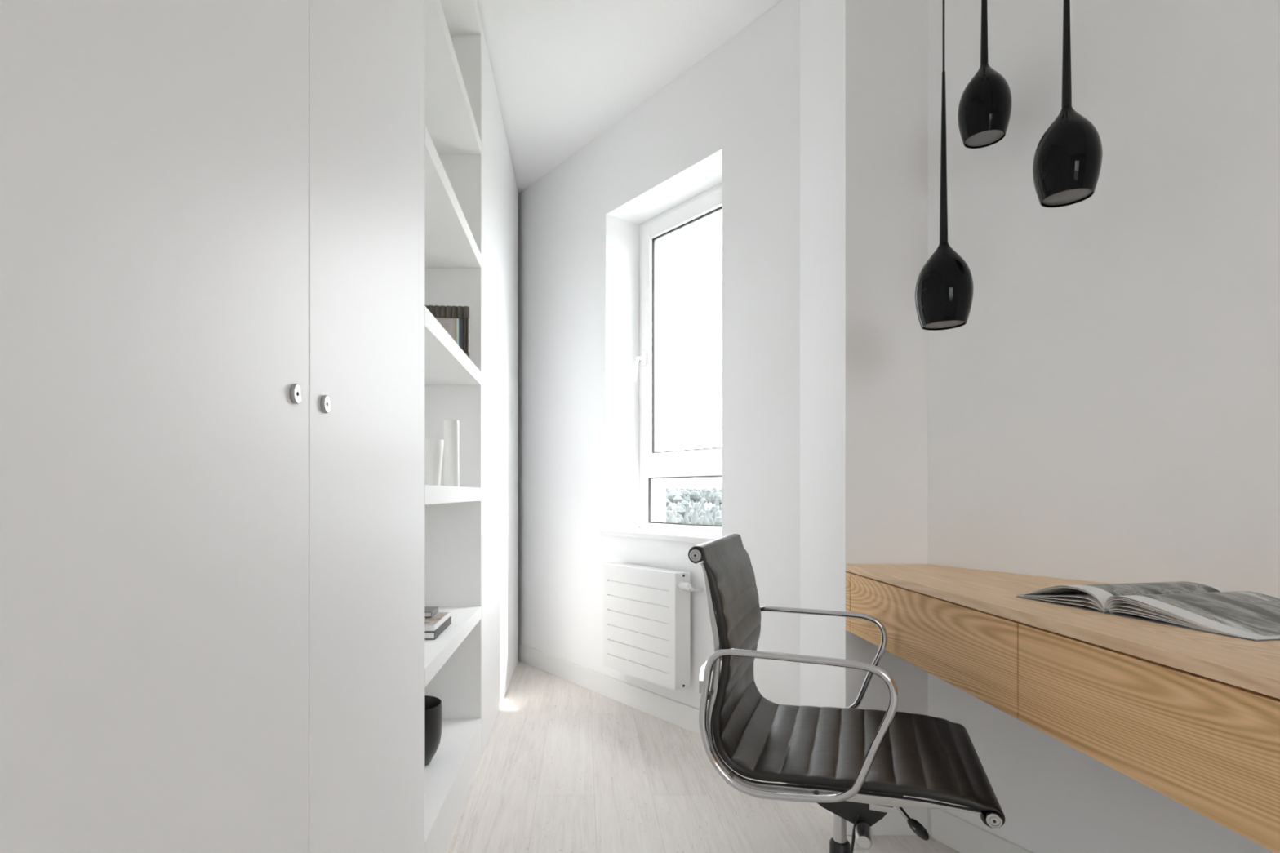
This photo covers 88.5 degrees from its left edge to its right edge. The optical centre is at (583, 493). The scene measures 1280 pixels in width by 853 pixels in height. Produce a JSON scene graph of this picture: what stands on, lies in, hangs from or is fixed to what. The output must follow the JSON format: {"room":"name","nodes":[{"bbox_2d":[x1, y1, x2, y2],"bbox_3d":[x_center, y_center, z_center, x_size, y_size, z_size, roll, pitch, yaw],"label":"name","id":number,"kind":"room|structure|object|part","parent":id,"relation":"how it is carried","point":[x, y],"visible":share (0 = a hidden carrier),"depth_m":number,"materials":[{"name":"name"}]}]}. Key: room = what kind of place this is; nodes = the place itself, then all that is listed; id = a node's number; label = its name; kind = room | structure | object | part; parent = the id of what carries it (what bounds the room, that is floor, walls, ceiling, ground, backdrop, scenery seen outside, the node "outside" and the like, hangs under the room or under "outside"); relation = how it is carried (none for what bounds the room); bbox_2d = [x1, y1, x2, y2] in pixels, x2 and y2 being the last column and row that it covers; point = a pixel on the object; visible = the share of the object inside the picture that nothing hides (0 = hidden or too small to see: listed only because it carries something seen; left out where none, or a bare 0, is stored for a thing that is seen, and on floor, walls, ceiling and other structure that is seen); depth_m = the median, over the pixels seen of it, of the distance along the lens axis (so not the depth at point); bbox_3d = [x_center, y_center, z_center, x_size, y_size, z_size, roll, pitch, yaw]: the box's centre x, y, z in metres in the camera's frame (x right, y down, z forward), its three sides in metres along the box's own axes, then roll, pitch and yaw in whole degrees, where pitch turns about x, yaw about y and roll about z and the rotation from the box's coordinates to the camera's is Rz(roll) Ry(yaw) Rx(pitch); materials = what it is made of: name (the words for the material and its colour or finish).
{"room":"office","nodes":[
{"label":"office","id":0,"kind":"room"},
{"bbox_2d":[476,0,782,193],"bbox_3d":[1.250,-1.846,0.954,4.500,0.200,8.108,0,0,0],"label":"ceiling","id":1,"kind":"structure","parent":0,"point":[565,72],"depth_m":2.61,"materials":[{"name":"white paint"}]},
{"bbox_2d":[915,0,973,330],"bbox_3d":[0.788,-1.056,1.430,0.112,1.379,0.112,0,0,-25],"label":"pendant lamp","id":2,"kind":"object","parent":1,"relation":"hanging from","point":[944,287],"visible":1,"depth_m":1.40,"materials":[{"name":"black glass"}]},
{"bbox_3d":[0.788,-1.321,1.430,0.004,0.809,0.004,0,0,0],"label":"cord","id":3,"kind":"part","parent":2,"relation":"part of","materials":[{"name":"black plastic"}]},
{"bbox_3d":[0.788,-0.735,1.430,0.016,0.377,0.016,0,0,0],"label":"stem","id":4,"kind":"part","parent":2,"relation":"part of","materials":[{"name":"black"}]},
{"bbox_2d":[923,320,964,328],"bbox_3d":[0.788,-0.372,1.430,0.083,0.003,0.083,0,0,0],"label":"diffuser","id":5,"kind":"object","parent":2,"relation":"attached to","point":[926,324],"depth_m":1.43,"materials":[{"name":"grey glass"}]},
{"bbox_3d":[0.788,-0.457,1.430,0.113,0.181,0.113,0,0,0],"label":"lamp shade","id":6,"kind":"part","parent":2,"relation":"part of","materials":[{"name":"black glass"}]},
{"bbox_2d":[957,0,1012,148],"bbox_3d":[0.975,-1.361,1.590,0.113,1.000,0.113,0,0,27],"label":"pendant lamp","id":7,"kind":"object","parent":1,"relation":"hanging from","point":[985,103],"visible":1,"depth_m":1.56,"materials":[{"name":"black glass"}]},
{"bbox_3d":[0.975,-1.228,1.590,0.016,0.377,0.016,0,0,0],"label":"stem","id":8,"kind":"part","parent":7,"relation":"part of","materials":[{"name":"black"}]},
{"bbox_2d":[964,129,1004,146],"bbox_3d":[0.975,-0.866,1.590,0.083,0.003,0.083,0,0,0],"label":"diffuser","id":9,"kind":"object","parent":7,"relation":"attached to","point":[972,137],"depth_m":1.59,"materials":[{"name":"grey glass"}]},
{"bbox_3d":[0.975,-0.951,1.590,0.113,0.181,0.113,0,0,0],"label":"lamp shade","id":10,"kind":"part","parent":7,"relation":"part of","materials":[{"name":"black glass"}]},
{"bbox_2d":[1032,0,1102,207],"bbox_3d":[0.966,-1.168,1.307,0.113,1.156,0.113,0,0,27],"label":"pendant lamp","id":11,"kind":"object","parent":1,"relation":"hanging from","point":[1067,163],"visible":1,"depth_m":1.28,"materials":[{"name":"black glass"}]},
{"bbox_3d":[0.966,-0.958,1.307,0.016,0.377,0.016,0,0,0],"label":"stem","id":12,"kind":"part","parent":11,"relation":"part of","materials":[{"name":"black"}]},
{"bbox_2d":[1041,188,1092,204],"bbox_3d":[0.966,-0.595,1.307,0.083,0.003,0.083,0,0,0],"label":"diffuser","id":13,"kind":"object","parent":11,"relation":"attached to","point":[1049,196],"depth_m":1.31,"materials":[{"name":"grey glass"}]},
{"bbox_3d":[0.966,-0.680,1.307,0.113,0.181,0.113,0,0,0],"label":"lamp shade","id":14,"kind":"part","parent":11,"relation":"part of","materials":[{"name":"black glass"}]},
{"bbox_2d":[518,0,799,709],"bbox_3d":[0.113,-0.388,3.470,0.390,2.716,3.519,0,0,-36],"label":"wall","id":15,"kind":"structure","parent":0,"point":[731,118],"depth_m":2.95,"materials":[{"name":"white paint"}]},
{"bbox_2d":[518,643,713,737],"bbox_3d":[0.179,0.921,3.034,0.012,0.098,1.905,0,0,-36],"label":"baseboard","id":16,"kind":"structure","parent":15,"relation":"attached to","point":[677,713],"depth_m":3.06,"materials":[{"name":"white paint"}]},
{"bbox_2d":[603,562,703,690],"bbox_3d":[0.288,0.552,2.803,0.106,0.467,0.522,0,0,-36],"label":"radiator","id":17,"kind":"object","parent":15,"relation":"attached to","point":[646,610],"visible":1,"depth_m":2.74,"materials":[{"name":"white metal"}]},
{"bbox_2d":[608,562,686,573],"bbox_3d":[0.268,0.528,2.821,0.069,0.416,0.461,0,0,-36],"label":"grille","id":18,"kind":"object","parent":17,"relation":"attached to","point":[614,567],"depth_m":2.83,"materials":[{"name":"white metal"}]},
{"bbox_2d":[600,182,722,543],"bbox_3d":[0.490,-0.571,2.962,0.452,1.539,0.777,0,0,-36],"label":"window","id":19,"kind":"structure","parent":15,"relation":"in","point":[655,464],"depth_m":3.18,"materials":[{"name":"white plastic"}]},
{"bbox_3d":[0.275,-0.606,3.187,0.065,0.121,0.025,0,0,-25],"label":"lever","id":20,"kind":"part","parent":19,"relation":"part of","materials":[{"name":"white plastic"}]},
{"bbox_3d":[0.299,-0.658,3.202,0.009,0.068,0.028,0,0,-36],"label":"handle","id":21,"kind":"part","parent":19,"relation":"part of","materials":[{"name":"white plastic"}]},
{"bbox_3d":[0.395,0.188,2.889,0.629,0.023,0.748,0,0,0],"label":"sill","id":22,"kind":"part","parent":19,"relation":"part of","materials":[{"name":"white paint"}]},
{"bbox_3d":[0.524,-0.583,2.986,0.070,1.515,0.737,0,0,-36],"label":"frame","id":23,"kind":"part","parent":19,"relation":"part of","materials":[{"name":"white plastic"}]},
{"bbox_3d":[0.505,-0.721,2.972,0.056,1.182,0.669,0,0,-36],"label":"sash","id":24,"kind":"part","parent":19,"relation":"part of","materials":[{"name":"white plastic"}]},
{"bbox_3d":[0.613,0.189,3.050,0.149,0.015,0.735,0,0,-36],"label":"sill","id":25,"kind":"part","parent":19,"relation":"part of","materials":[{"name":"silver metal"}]},
{"bbox_2d":[444,660,959,852],"bbox_3d":[1.250,1.070,0.954,4.500,0.200,8.108,0,0,0],"label":"floor","id":26,"kind":"structure","parent":0,"point":[564,766],"depth_m":2.10,"materials":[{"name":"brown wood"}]},
{"bbox_2d":[0,0,424,852],"bbox_3d":[-0.668,-0.381,0.617,0.604,2.702,1.854,0,0,0],"label":"wardrobe","id":27,"kind":"object","parent":26,"relation":"on","point":[212,211],"visible":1,"depth_m":0.66,"materials":[{"name":"white wood"}]},
{"bbox_3d":[-0.369,-0.128,0.842,0.006,0.026,0.026,0,0,0],"label":"knob","id":28,"kind":"part","parent":27,"relation":"part of","materials":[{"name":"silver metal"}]},
{"bbox_3d":[-0.369,-0.128,0.939,0.006,0.026,0.026,0,0,0],"label":"knob","id":29,"kind":"part","parent":27,"relation":"part of","materials":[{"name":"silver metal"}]},
{"bbox_3d":[-0.383,-0.383,1.190,0.020,2.698,0.596,0,0,0],"label":"door","id":30,"kind":"part","parent":27,"relation":"part of","materials":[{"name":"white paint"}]},
{"bbox_3d":[-0.384,-0.383,1.518,0.020,2.698,0.052,0,0,0],"label":"panel","id":31,"kind":"part","parent":27,"relation":"part of","materials":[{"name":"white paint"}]},
{"bbox_2d":[424,0,481,852],"bbox_3d":[-0.568,-0.381,1.979,0.390,2.702,0.869,0,0,0],"label":"bookcase","id":32,"kind":"object","parent":26,"relation":"on","point":[452,28],"visible":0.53,"depth_m":2.36,"materials":[{"name":"white paint"}]},
{"bbox_2d":[424,695,441,766],"bbox_3d":[-0.513,0.733,2.000,0.158,0.182,0.158,0,0,0],"label":"vase","id":33,"kind":"object","parent":32,"relation":"on","point":[433,705],"visible":0.27,"depth_m":1.96,"materials":[{"name":"black ceramic"}]},
{"bbox_2d":[424,439,444,485],"bbox_3d":[-0.449,-0.089,1.930,0.077,0.137,0.077,0,0,0],"label":"vase","id":34,"kind":"object","parent":32,"relation":"on","point":[433,448],"visible":0.65,"depth_m":1.90,"materials":[{"name":"white ceramic"}]},
{"bbox_2d":[424,616,451,639],"bbox_3d":[-0.509,0.402,1.962,0.182,0.022,0.227,0,0,0],"label":"book","id":35,"kind":"object","parent":32,"relation":"on","point":[428,635],"visible":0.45,"depth_m":1.88,"materials":[{"name":"grey paper"}]},
{"bbox_2d":[424,612,449,631],"bbox_3d":[-0.510,0.383,1.961,0.179,0.015,0.218,0,0,0],"label":"book","id":36,"kind":"object","parent":35,"relation":"on","point":[431,624],"visible":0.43,"depth_m":1.94,"materials":[{"name":"white paper"}]},
{"bbox_2d":[424,606,438,617],"bbox_3d":[-0.521,0.366,2.020,0.128,0.016,0.090,0,0,0],"label":"book","id":37,"kind":"object","parent":36,"relation":"on","point":[429,611],"visible":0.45,"depth_m":2.00,"materials":[{"name":"grey paper"}]},
{"bbox_2d":[424,612,448,626],"bbox_3d":[-0.511,0.376,1.961,0.174,0.001,0.212,0,0,0],"label":"photo","id":38,"kind":"object","parent":36,"relation":"on","point":[437,620],"depth_m":1.95},
{"bbox_2d":[424,305,469,357],"bbox_3d":[-0.478,-0.541,2.236,0.176,0.196,0.020,0,0,-5],"label":"picture frame","id":39,"kind":"object","parent":32,"relation":"on","point":[455,320],"visible":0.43,"depth_m":2.24,"materials":[{"name":"grey wood"}]},
{"bbox_2d":[435,317,461,348],"bbox_3d":[-0.478,-0.541,2.238,0.119,0.116,0.004,0,0,-5],"label":"print","id":40,"kind":"object","parent":39,"relation":"attached to","point":[452,326],"depth_m":2.24},
{"bbox_2d":[444,419,459,486],"bbox_3d":[-0.412,-0.124,2.050,0.048,0.208,0.048,0,0,0],"label":"vase","id":41,"kind":"object","parent":32,"relation":"on","point":[451,452],"visible":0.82,"depth_m":2.03,"materials":[{"name":"white ceramic"}]},
{"bbox_3d":[-0.557,-1.264,1.970,0.369,0.045,0.850,0,0,0],"label":"shelf","id":42,"kind":"part","parent":32,"relation":"part of","materials":[{"name":"white paint"}]},
{"bbox_3d":[-0.557,-0.849,1.970,0.369,0.047,0.850,0,0,0],"label":"shelf","id":43,"kind":"part","parent":32,"relation":"part of","materials":[{"name":"white paint"}]},
{"bbox_3d":[-0.557,-0.419,1.970,0.369,0.047,0.850,0,0,0],"label":"shelf","id":44,"kind":"part","parent":32,"relation":"part of","materials":[{"name":"white paint"}]},
{"bbox_3d":[-0.557,0.004,1.970,0.369,0.047,0.850,0,0,0],"label":"shelf","id":45,"kind":"part","parent":32,"relation":"part of","materials":[{"name":"white paint"}]},
{"bbox_3d":[-0.557,0.436,1.970,0.369,0.045,0.850,0,0,0],"label":"shelf","id":46,"kind":"part","parent":32,"relation":"part of","materials":[{"name":"white paint"}]},
{"bbox_3d":[-0.557,-1.706,1.970,0.369,0.052,0.850,0,0,0],"label":"panel","id":47,"kind":"part","parent":32,"relation":"part of","materials":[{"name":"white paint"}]},
{"bbox_2d":[481,24,518,755],"bbox_3d":[-0.671,-0.381,3.090,0.598,2.702,1.350,0,0,0],"label":"tall cabinet","id":48,"kind":"object","parent":26,"relation":"on","point":[500,192],"visible":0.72,"depth_m":2.82,"materials":[{"name":"white wood"}]},
{"bbox_2d":[688,533,1004,852],"bbox_3d":[0.539,0.537,1.390,0.537,0.866,0.514,0,0,23],"label":"office chair","id":49,"kind":"object","parent":26,"relation":"on","point":[858,765],"visible":1,"depth_m":1.29,"materials":[{"name":"black leather"}]},
{"bbox_3d":[0.331,0.316,1.478,0.086,0.425,0.437,0,0,23],"label":"backrest","id":50,"kind":"part","parent":49,"relation":"part of","materials":[{"name":"black leather"}]},
{"bbox_3d":[0.381,0.427,1.186,0.344,0.272,0.014,0,0,23],"label":"armrest","id":51,"kind":"part","parent":49,"relation":"part of","materials":[{"name":"silver metal"}]},
{"bbox_3d":[0.576,0.427,1.646,0.344,0.272,0.014,0,0,23],"label":"armrest","id":52,"kind":"part","parent":49,"relation":"part of","materials":[{"name":"silver metal"}]},
{"bbox_3d":[0.447,0.348,1.185,0.472,0.426,0.012,0,0,23],"label":"rail","id":53,"kind":"part","parent":49,"relation":"part of","materials":[{"name":"silver metal"}]},
{"bbox_3d":[0.558,0.679,1.302,0.032,0.032,0.065,0,0,23],"label":"tension knob","id":54,"kind":"part","parent":49,"relation":"part of","materials":[{"name":"silver metal"}]},
{"bbox_3d":[0.572,0.536,1.376,0.464,0.050,0.437,0,0,23],"label":"seat","id":55,"kind":"part","parent":49,"relation":"part of","materials":[{"name":"black leather"}]},
{"bbox_3d":[0.632,0.629,1.294,0.012,0.049,0.069,0,0,-21],"label":"lever","id":56,"kind":"part","parent":49,"relation":"part of","materials":[{"name":"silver metal"}]},
{"bbox_3d":[0.647,0.649,1.264,0.027,0.041,0.046,0,0,-16],"label":"lever knob","id":57,"kind":"part","parent":49,"relation":"part of","materials":[{"name":"black plastic"}]},
{"bbox_2d":[800,0,928,832],"bbox_3d":[0.866,-0.388,2.060,0.235,2.716,0.390,0,0,0],"label":"wall pillar","id":58,"kind":"structure","parent":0,"point":[864,64],"depth_m":1.86,"materials":[{"name":"white paint"}]},
{"bbox_2d":[846,806,923,835],"bbox_3d":[0.857,0.926,1.859,0.217,0.088,0.012,0,0,0],"label":"baseboard","id":59,"kind":"structure","parent":58,"relation":"attached to","point":[895,824],"depth_m":1.85,"materials":[{"name":"white paint"}]},
{"bbox_2d":[928,0,1279,852],"bbox_3d":[2.249,-0.388,-0.524,0.200,2.716,5.404,0,0,-26],"label":"wall","id":60,"kind":"structure","parent":0,"point":[1104,407],"depth_m":1.46,"materials":[{"name":"white paint"}]},
{"bbox_2d":[931,808,1034,852],"bbox_3d":[2.135,0.926,-0.532,0.012,0.088,5.280,0,0,-26],"label":"baseboard","id":61,"kind":"structure","parent":60,"relation":"attached to","point":[962,836],"depth_m":1.75,"materials":[{"name":"white paint"}]},
{"bbox_2d":[845,564,1279,852],"bbox_3d":[1.292,0.295,0.982,1.088,0.187,1.764,0,0,0],"label":"desk","id":62,"kind":"object","parent":60,"relation":"attached to","point":[1192,717],"visible":1,"depth_m":0.95,"materials":[{"name":"brown wood"}]},
{"bbox_3d":[0.758,0.307,1.480,0.020,0.164,0.704,0,0,0],"label":"drawer","id":63,"kind":"part","parent":62,"relation":"part of","materials":[{"name":"brown wood"}]},
{"bbox_2d":[1017,581,1279,640],"bbox_3d":[1.020,0.183,1.110,0.287,0.036,0.389,0,0,-11],"label":"magazine","id":64,"kind":"object","parent":62,"relation":"on","point":[1255,615],"visible":1,"depth_m":1.06,"materials":[{"name":"white paper"}]},
{"bbox_3d":[0.758,0.307,0.773,0.020,0.164,0.703,0,0,0],"label":"drawer","id":65,"kind":"part","parent":62,"relation":"part of","materials":[{"name":"brown wood"}]},
{"label":"outside","id":66,"kind":"structure","parent":0,"visible":0},
{"bbox_2d":[666,500,722,510],"bbox_3d":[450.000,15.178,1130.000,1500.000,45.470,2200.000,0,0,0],"label":"ground","id":67,"kind":"structure","parent":66,"point":[709,505],"depth_m":1155.40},
{"bbox_2d":[666,487,722,525],"bbox_3d":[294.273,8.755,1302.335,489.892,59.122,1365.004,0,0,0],"label":"forest","id":68,"kind":"object","parent":67,"relation":"on","point":[697,513],"visible":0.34,"depth_m":852.36,"materials":[{"name":"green plant"}]}
]}

